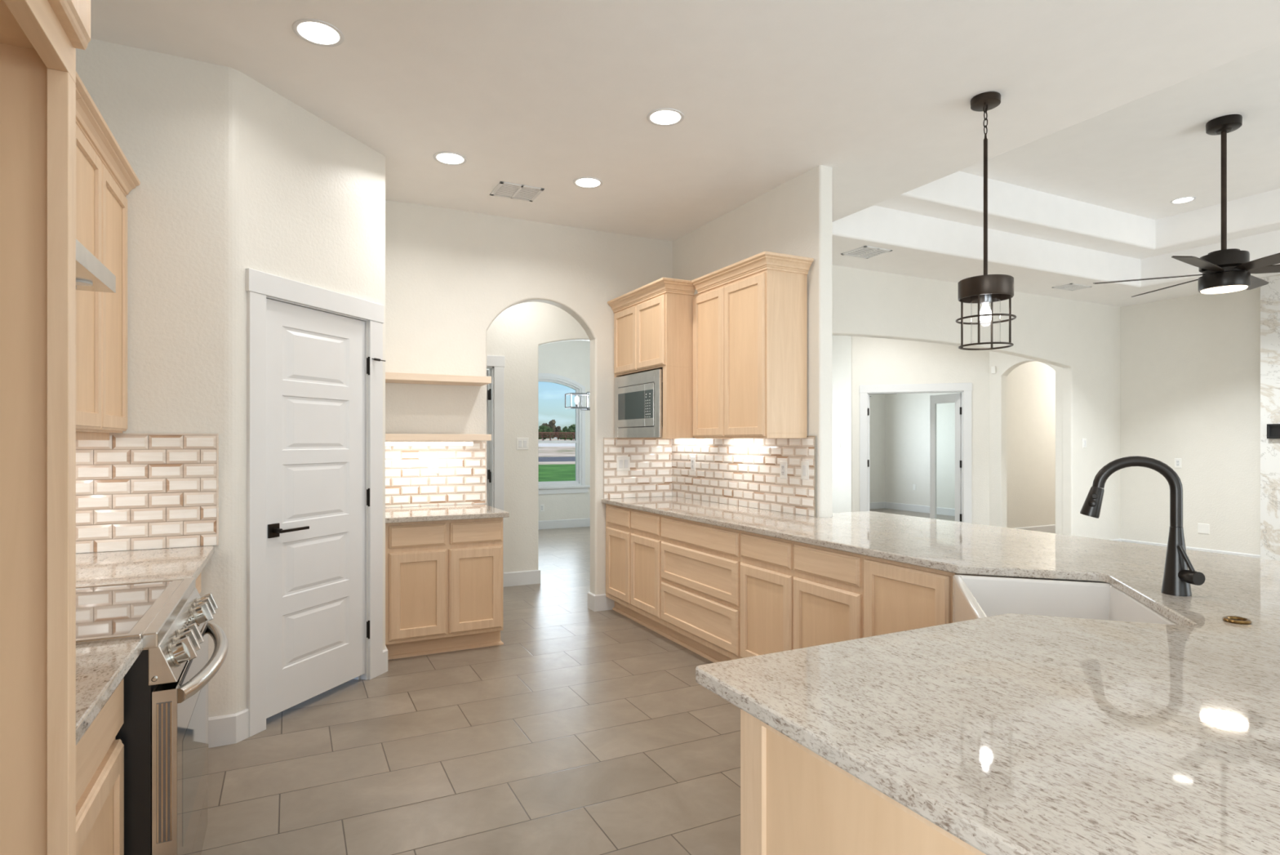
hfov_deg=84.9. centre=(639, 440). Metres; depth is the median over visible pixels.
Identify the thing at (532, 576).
baseboard
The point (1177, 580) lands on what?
kitchen faucet
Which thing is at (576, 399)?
bulb
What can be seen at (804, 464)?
light switch
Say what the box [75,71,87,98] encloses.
crown molding
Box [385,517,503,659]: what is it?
base cabinet
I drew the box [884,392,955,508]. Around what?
wall
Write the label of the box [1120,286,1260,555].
wall
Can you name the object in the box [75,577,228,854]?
range
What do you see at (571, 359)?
wall
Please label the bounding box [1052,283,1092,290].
ceiling vent
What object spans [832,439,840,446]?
light switch
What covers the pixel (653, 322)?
upper cabinet
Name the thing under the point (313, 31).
recessed light
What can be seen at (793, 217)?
wall
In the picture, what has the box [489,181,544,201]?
ceiling vent
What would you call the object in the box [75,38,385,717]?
wall
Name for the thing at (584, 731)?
floor
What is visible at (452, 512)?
countertop
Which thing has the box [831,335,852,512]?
wall
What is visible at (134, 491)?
tile backsplash
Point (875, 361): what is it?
wall
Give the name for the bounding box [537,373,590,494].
window
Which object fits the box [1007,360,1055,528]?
wall
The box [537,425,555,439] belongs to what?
tree
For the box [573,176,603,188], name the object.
recessed light
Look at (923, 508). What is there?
baseboard
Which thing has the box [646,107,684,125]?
recessed light
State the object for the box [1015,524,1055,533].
baseboard
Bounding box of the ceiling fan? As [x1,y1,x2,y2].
[1093,114,1279,297]
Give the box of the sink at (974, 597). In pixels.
[952,574,1177,624]
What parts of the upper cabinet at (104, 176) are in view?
panel, door, crown moulding, door, panel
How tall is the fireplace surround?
3.058 m
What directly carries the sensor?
attached to the wall at (1005, 363)
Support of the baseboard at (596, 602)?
attached to the wall at (450, 273)
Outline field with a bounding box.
[537,446,575,457]
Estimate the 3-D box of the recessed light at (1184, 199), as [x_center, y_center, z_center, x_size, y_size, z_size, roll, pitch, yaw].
[5.192,-2.298,6.694,0.196,0.008,0.196,0,0,-27]
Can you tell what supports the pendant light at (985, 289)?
hanging from the ceiling
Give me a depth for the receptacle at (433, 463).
5.04 m
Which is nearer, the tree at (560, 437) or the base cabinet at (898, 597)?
the base cabinet at (898, 597)
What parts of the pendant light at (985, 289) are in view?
cage rod, cage rod, chain, rod, cage rod, cage rod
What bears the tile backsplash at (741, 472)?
attached to the wall at (793, 217)
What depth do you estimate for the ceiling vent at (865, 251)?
6.27 m
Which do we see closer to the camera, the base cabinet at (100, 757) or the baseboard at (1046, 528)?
the base cabinet at (100, 757)
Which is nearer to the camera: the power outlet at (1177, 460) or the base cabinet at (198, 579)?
the base cabinet at (198, 579)
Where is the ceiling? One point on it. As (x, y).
(1099, 122)
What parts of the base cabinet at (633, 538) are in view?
panel, door, drawer, shoe moulding, panel, drawer, door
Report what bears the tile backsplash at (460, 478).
attached to the wall at (450, 273)
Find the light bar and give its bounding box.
[385,440,473,445]
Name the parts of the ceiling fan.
blade, blade, blade, motor, blade, blade, blade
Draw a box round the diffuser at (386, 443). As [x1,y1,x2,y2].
[385,442,472,445]
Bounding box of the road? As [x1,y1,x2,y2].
[537,456,575,462]
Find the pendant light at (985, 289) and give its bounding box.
[955,91,1016,350]
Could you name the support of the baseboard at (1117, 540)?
attached to the wall at (1190, 365)
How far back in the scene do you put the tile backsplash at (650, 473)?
5.78 m
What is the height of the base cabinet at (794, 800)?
0.868 m
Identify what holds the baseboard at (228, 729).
attached to the wall at (235, 175)
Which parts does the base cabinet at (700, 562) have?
shoe moulding, panel, panel, drawer, drawer, drawer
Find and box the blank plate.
[1197,523,1209,533]
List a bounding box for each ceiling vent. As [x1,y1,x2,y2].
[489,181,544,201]
[840,245,892,258]
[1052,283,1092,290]
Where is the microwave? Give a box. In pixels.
[614,368,662,437]
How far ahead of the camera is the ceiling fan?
4.95 m
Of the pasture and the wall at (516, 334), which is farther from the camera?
the pasture
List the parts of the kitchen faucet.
spout, lever, handle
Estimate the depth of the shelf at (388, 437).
4.78 m
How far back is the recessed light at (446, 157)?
4.18 m
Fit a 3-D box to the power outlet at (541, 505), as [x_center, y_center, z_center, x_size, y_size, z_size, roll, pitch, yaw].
[-1.515,1.040,10.822,0.072,0.116,0.009,0,0,-27]
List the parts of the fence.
rail, rail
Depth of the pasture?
198.10 m
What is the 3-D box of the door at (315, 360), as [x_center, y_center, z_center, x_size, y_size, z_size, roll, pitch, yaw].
[-1.697,0.287,3.685,0.171,2.165,0.940,0,0,18]
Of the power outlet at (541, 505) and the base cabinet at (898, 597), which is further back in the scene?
the power outlet at (541, 505)
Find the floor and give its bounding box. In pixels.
[200,507,955,854]
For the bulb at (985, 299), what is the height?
0.196 m
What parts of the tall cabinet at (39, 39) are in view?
panel, header rail, door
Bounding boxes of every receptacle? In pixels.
[431,461,435,470]
[691,459,693,467]
[781,464,784,475]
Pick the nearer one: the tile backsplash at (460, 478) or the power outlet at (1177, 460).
the tile backsplash at (460, 478)
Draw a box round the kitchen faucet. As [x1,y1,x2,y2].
[1080,455,1204,595]
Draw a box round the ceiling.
[90,0,1279,306]
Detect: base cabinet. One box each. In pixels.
[75,677,124,854]
[195,573,200,593]
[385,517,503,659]
[605,503,671,639]
[661,515,741,662]
[740,530,863,657]
[740,708,986,854]
[863,555,1053,637]
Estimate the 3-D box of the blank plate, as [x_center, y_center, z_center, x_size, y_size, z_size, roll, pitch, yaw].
[6.473,1.012,8.039,0.006,0.115,0.115,0,0,-27]
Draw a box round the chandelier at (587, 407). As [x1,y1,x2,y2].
[564,391,590,410]
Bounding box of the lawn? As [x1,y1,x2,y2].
[537,463,575,481]
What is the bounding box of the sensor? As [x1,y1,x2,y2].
[991,365,995,373]
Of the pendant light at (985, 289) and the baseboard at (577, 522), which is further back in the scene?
the baseboard at (577, 522)
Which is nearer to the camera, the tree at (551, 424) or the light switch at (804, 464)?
the light switch at (804, 464)
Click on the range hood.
(91, 274)
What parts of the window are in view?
sash, sill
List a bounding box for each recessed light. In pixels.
[292,18,344,46]
[433,151,466,164]
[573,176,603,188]
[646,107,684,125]
[1169,196,1195,204]
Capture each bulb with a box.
[574,395,579,406]
[980,293,991,322]
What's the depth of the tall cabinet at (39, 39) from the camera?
0.97 m
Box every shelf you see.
[385,372,491,386]
[385,433,491,440]
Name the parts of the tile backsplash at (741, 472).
edge trim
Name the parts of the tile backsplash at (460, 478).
edge trim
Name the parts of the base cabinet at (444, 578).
drawer, door, panel, shoe moulding, door, panel, drawer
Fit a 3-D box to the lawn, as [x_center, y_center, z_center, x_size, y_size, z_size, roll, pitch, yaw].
[24.371,1.525,40.667,160.000,0.190,29.100,0,0,-27]
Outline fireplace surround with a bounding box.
[1260,274,1279,560]
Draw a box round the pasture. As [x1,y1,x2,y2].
[537,438,575,443]
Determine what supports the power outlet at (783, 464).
attached to the tile backsplash at (741, 472)
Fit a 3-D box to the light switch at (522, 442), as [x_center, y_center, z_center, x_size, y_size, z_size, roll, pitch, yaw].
[-1.114,0.030,6.645,0.118,0.116,0.010,0,0,-27]
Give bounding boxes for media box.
[1266,423,1279,438]
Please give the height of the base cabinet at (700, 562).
0.868 m
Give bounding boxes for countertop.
[75,546,214,586]
[75,638,142,745]
[385,503,509,523]
[601,496,1279,854]
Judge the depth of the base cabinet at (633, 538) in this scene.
5.16 m
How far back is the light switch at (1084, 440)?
8.49 m
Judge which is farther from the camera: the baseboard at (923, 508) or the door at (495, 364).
the baseboard at (923, 508)
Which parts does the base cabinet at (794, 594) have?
panel, drawer, door, panel, drawer, door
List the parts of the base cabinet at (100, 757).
panel, door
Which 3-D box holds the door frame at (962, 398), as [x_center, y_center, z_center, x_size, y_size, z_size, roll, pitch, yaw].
[3.828,0.294,10.014,1.598,2.152,0.677,0,0,18]
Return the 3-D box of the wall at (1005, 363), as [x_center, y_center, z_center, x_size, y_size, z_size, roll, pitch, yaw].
[4.952,-0.155,9.005,0.120,3.110,1.170,0,0,-27]
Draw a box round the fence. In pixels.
[537,431,575,439]
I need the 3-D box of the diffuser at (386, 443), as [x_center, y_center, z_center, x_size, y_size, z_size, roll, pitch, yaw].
[-1.464,0.023,4.878,0.594,0.024,0.030,0,0,-27]
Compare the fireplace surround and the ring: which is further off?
the fireplace surround
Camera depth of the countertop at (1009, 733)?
1.27 m
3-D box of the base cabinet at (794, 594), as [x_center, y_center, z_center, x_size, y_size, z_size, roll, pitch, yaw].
[1.043,0.936,3.668,0.620,0.868,0.945,0,0,-27]
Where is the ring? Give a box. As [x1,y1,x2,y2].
[1222,615,1252,624]
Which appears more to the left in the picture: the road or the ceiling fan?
the road
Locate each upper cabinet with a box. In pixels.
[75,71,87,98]
[75,91,140,439]
[607,277,695,438]
[691,250,813,438]
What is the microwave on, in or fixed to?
in the upper cabinet at (653, 322)
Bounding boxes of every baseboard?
[208,645,387,747]
[503,568,540,586]
[538,518,590,528]
[587,591,614,611]
[869,501,955,515]
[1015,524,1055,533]
[1111,538,1260,558]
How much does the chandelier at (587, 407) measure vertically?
1.293 m
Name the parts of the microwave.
door, control panel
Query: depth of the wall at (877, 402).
14.10 m
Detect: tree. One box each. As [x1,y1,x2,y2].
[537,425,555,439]
[538,419,561,439]
[556,430,573,439]
[562,424,575,431]
[564,424,575,439]
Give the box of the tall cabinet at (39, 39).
[0,0,90,854]
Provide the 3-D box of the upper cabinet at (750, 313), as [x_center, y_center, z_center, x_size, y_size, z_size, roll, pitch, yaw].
[0.702,-0.571,4.647,0.370,1.111,0.918,0,0,-27]
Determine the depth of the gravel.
95.53 m
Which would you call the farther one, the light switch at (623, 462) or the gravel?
the gravel
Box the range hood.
[75,239,115,293]
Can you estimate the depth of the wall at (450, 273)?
5.65 m
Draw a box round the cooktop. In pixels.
[75,577,195,649]
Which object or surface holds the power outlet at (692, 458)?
attached to the tile backsplash at (741, 472)
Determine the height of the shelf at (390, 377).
0.047 m
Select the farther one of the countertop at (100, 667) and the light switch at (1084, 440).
the light switch at (1084, 440)
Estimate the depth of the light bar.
4.86 m
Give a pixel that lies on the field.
(543, 451)
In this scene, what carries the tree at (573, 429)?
on the pasture
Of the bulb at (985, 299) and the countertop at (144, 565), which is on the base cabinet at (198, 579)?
the countertop at (144, 565)
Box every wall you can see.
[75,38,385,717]
[385,199,1120,594]
[486,301,590,572]
[537,340,590,520]
[672,164,831,517]
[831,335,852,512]
[852,336,989,524]
[869,394,884,502]
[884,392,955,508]
[989,351,1062,533]
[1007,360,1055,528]
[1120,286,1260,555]
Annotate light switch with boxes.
[516,437,528,449]
[616,456,630,471]
[800,461,808,479]
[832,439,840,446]
[1082,438,1086,447]
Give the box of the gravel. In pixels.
[537,443,575,446]
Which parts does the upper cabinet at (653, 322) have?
door, panel, panel, door, crown moulding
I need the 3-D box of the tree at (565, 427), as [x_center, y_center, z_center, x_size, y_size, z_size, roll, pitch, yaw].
[-15.610,-1.791,162.118,4.776,4.023,3.861,0,0,-27]
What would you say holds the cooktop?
in the range
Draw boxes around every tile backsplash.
[75,433,218,553]
[385,440,486,507]
[603,437,671,498]
[671,435,816,516]
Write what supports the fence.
on the pasture
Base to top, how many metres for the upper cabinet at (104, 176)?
1.114 m
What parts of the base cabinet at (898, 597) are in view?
panel, door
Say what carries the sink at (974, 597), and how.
in the countertop at (1009, 733)
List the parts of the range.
trim, panel, control panel, knob, knob, oven door, knob, knob, knob, warming drawer, knob, handle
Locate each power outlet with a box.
[539,503,544,511]
[690,456,695,471]
[779,460,786,479]
[1174,457,1181,467]
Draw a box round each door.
[245,267,385,737]
[486,355,504,586]
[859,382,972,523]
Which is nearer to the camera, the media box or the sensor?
the media box
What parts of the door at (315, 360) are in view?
handle, lever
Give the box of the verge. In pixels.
[537,461,575,464]
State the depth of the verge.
44.67 m
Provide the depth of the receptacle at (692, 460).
5.61 m
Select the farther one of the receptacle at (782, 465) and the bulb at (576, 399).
the bulb at (576, 399)
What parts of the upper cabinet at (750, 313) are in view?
panel, door, panel, door, crown moulding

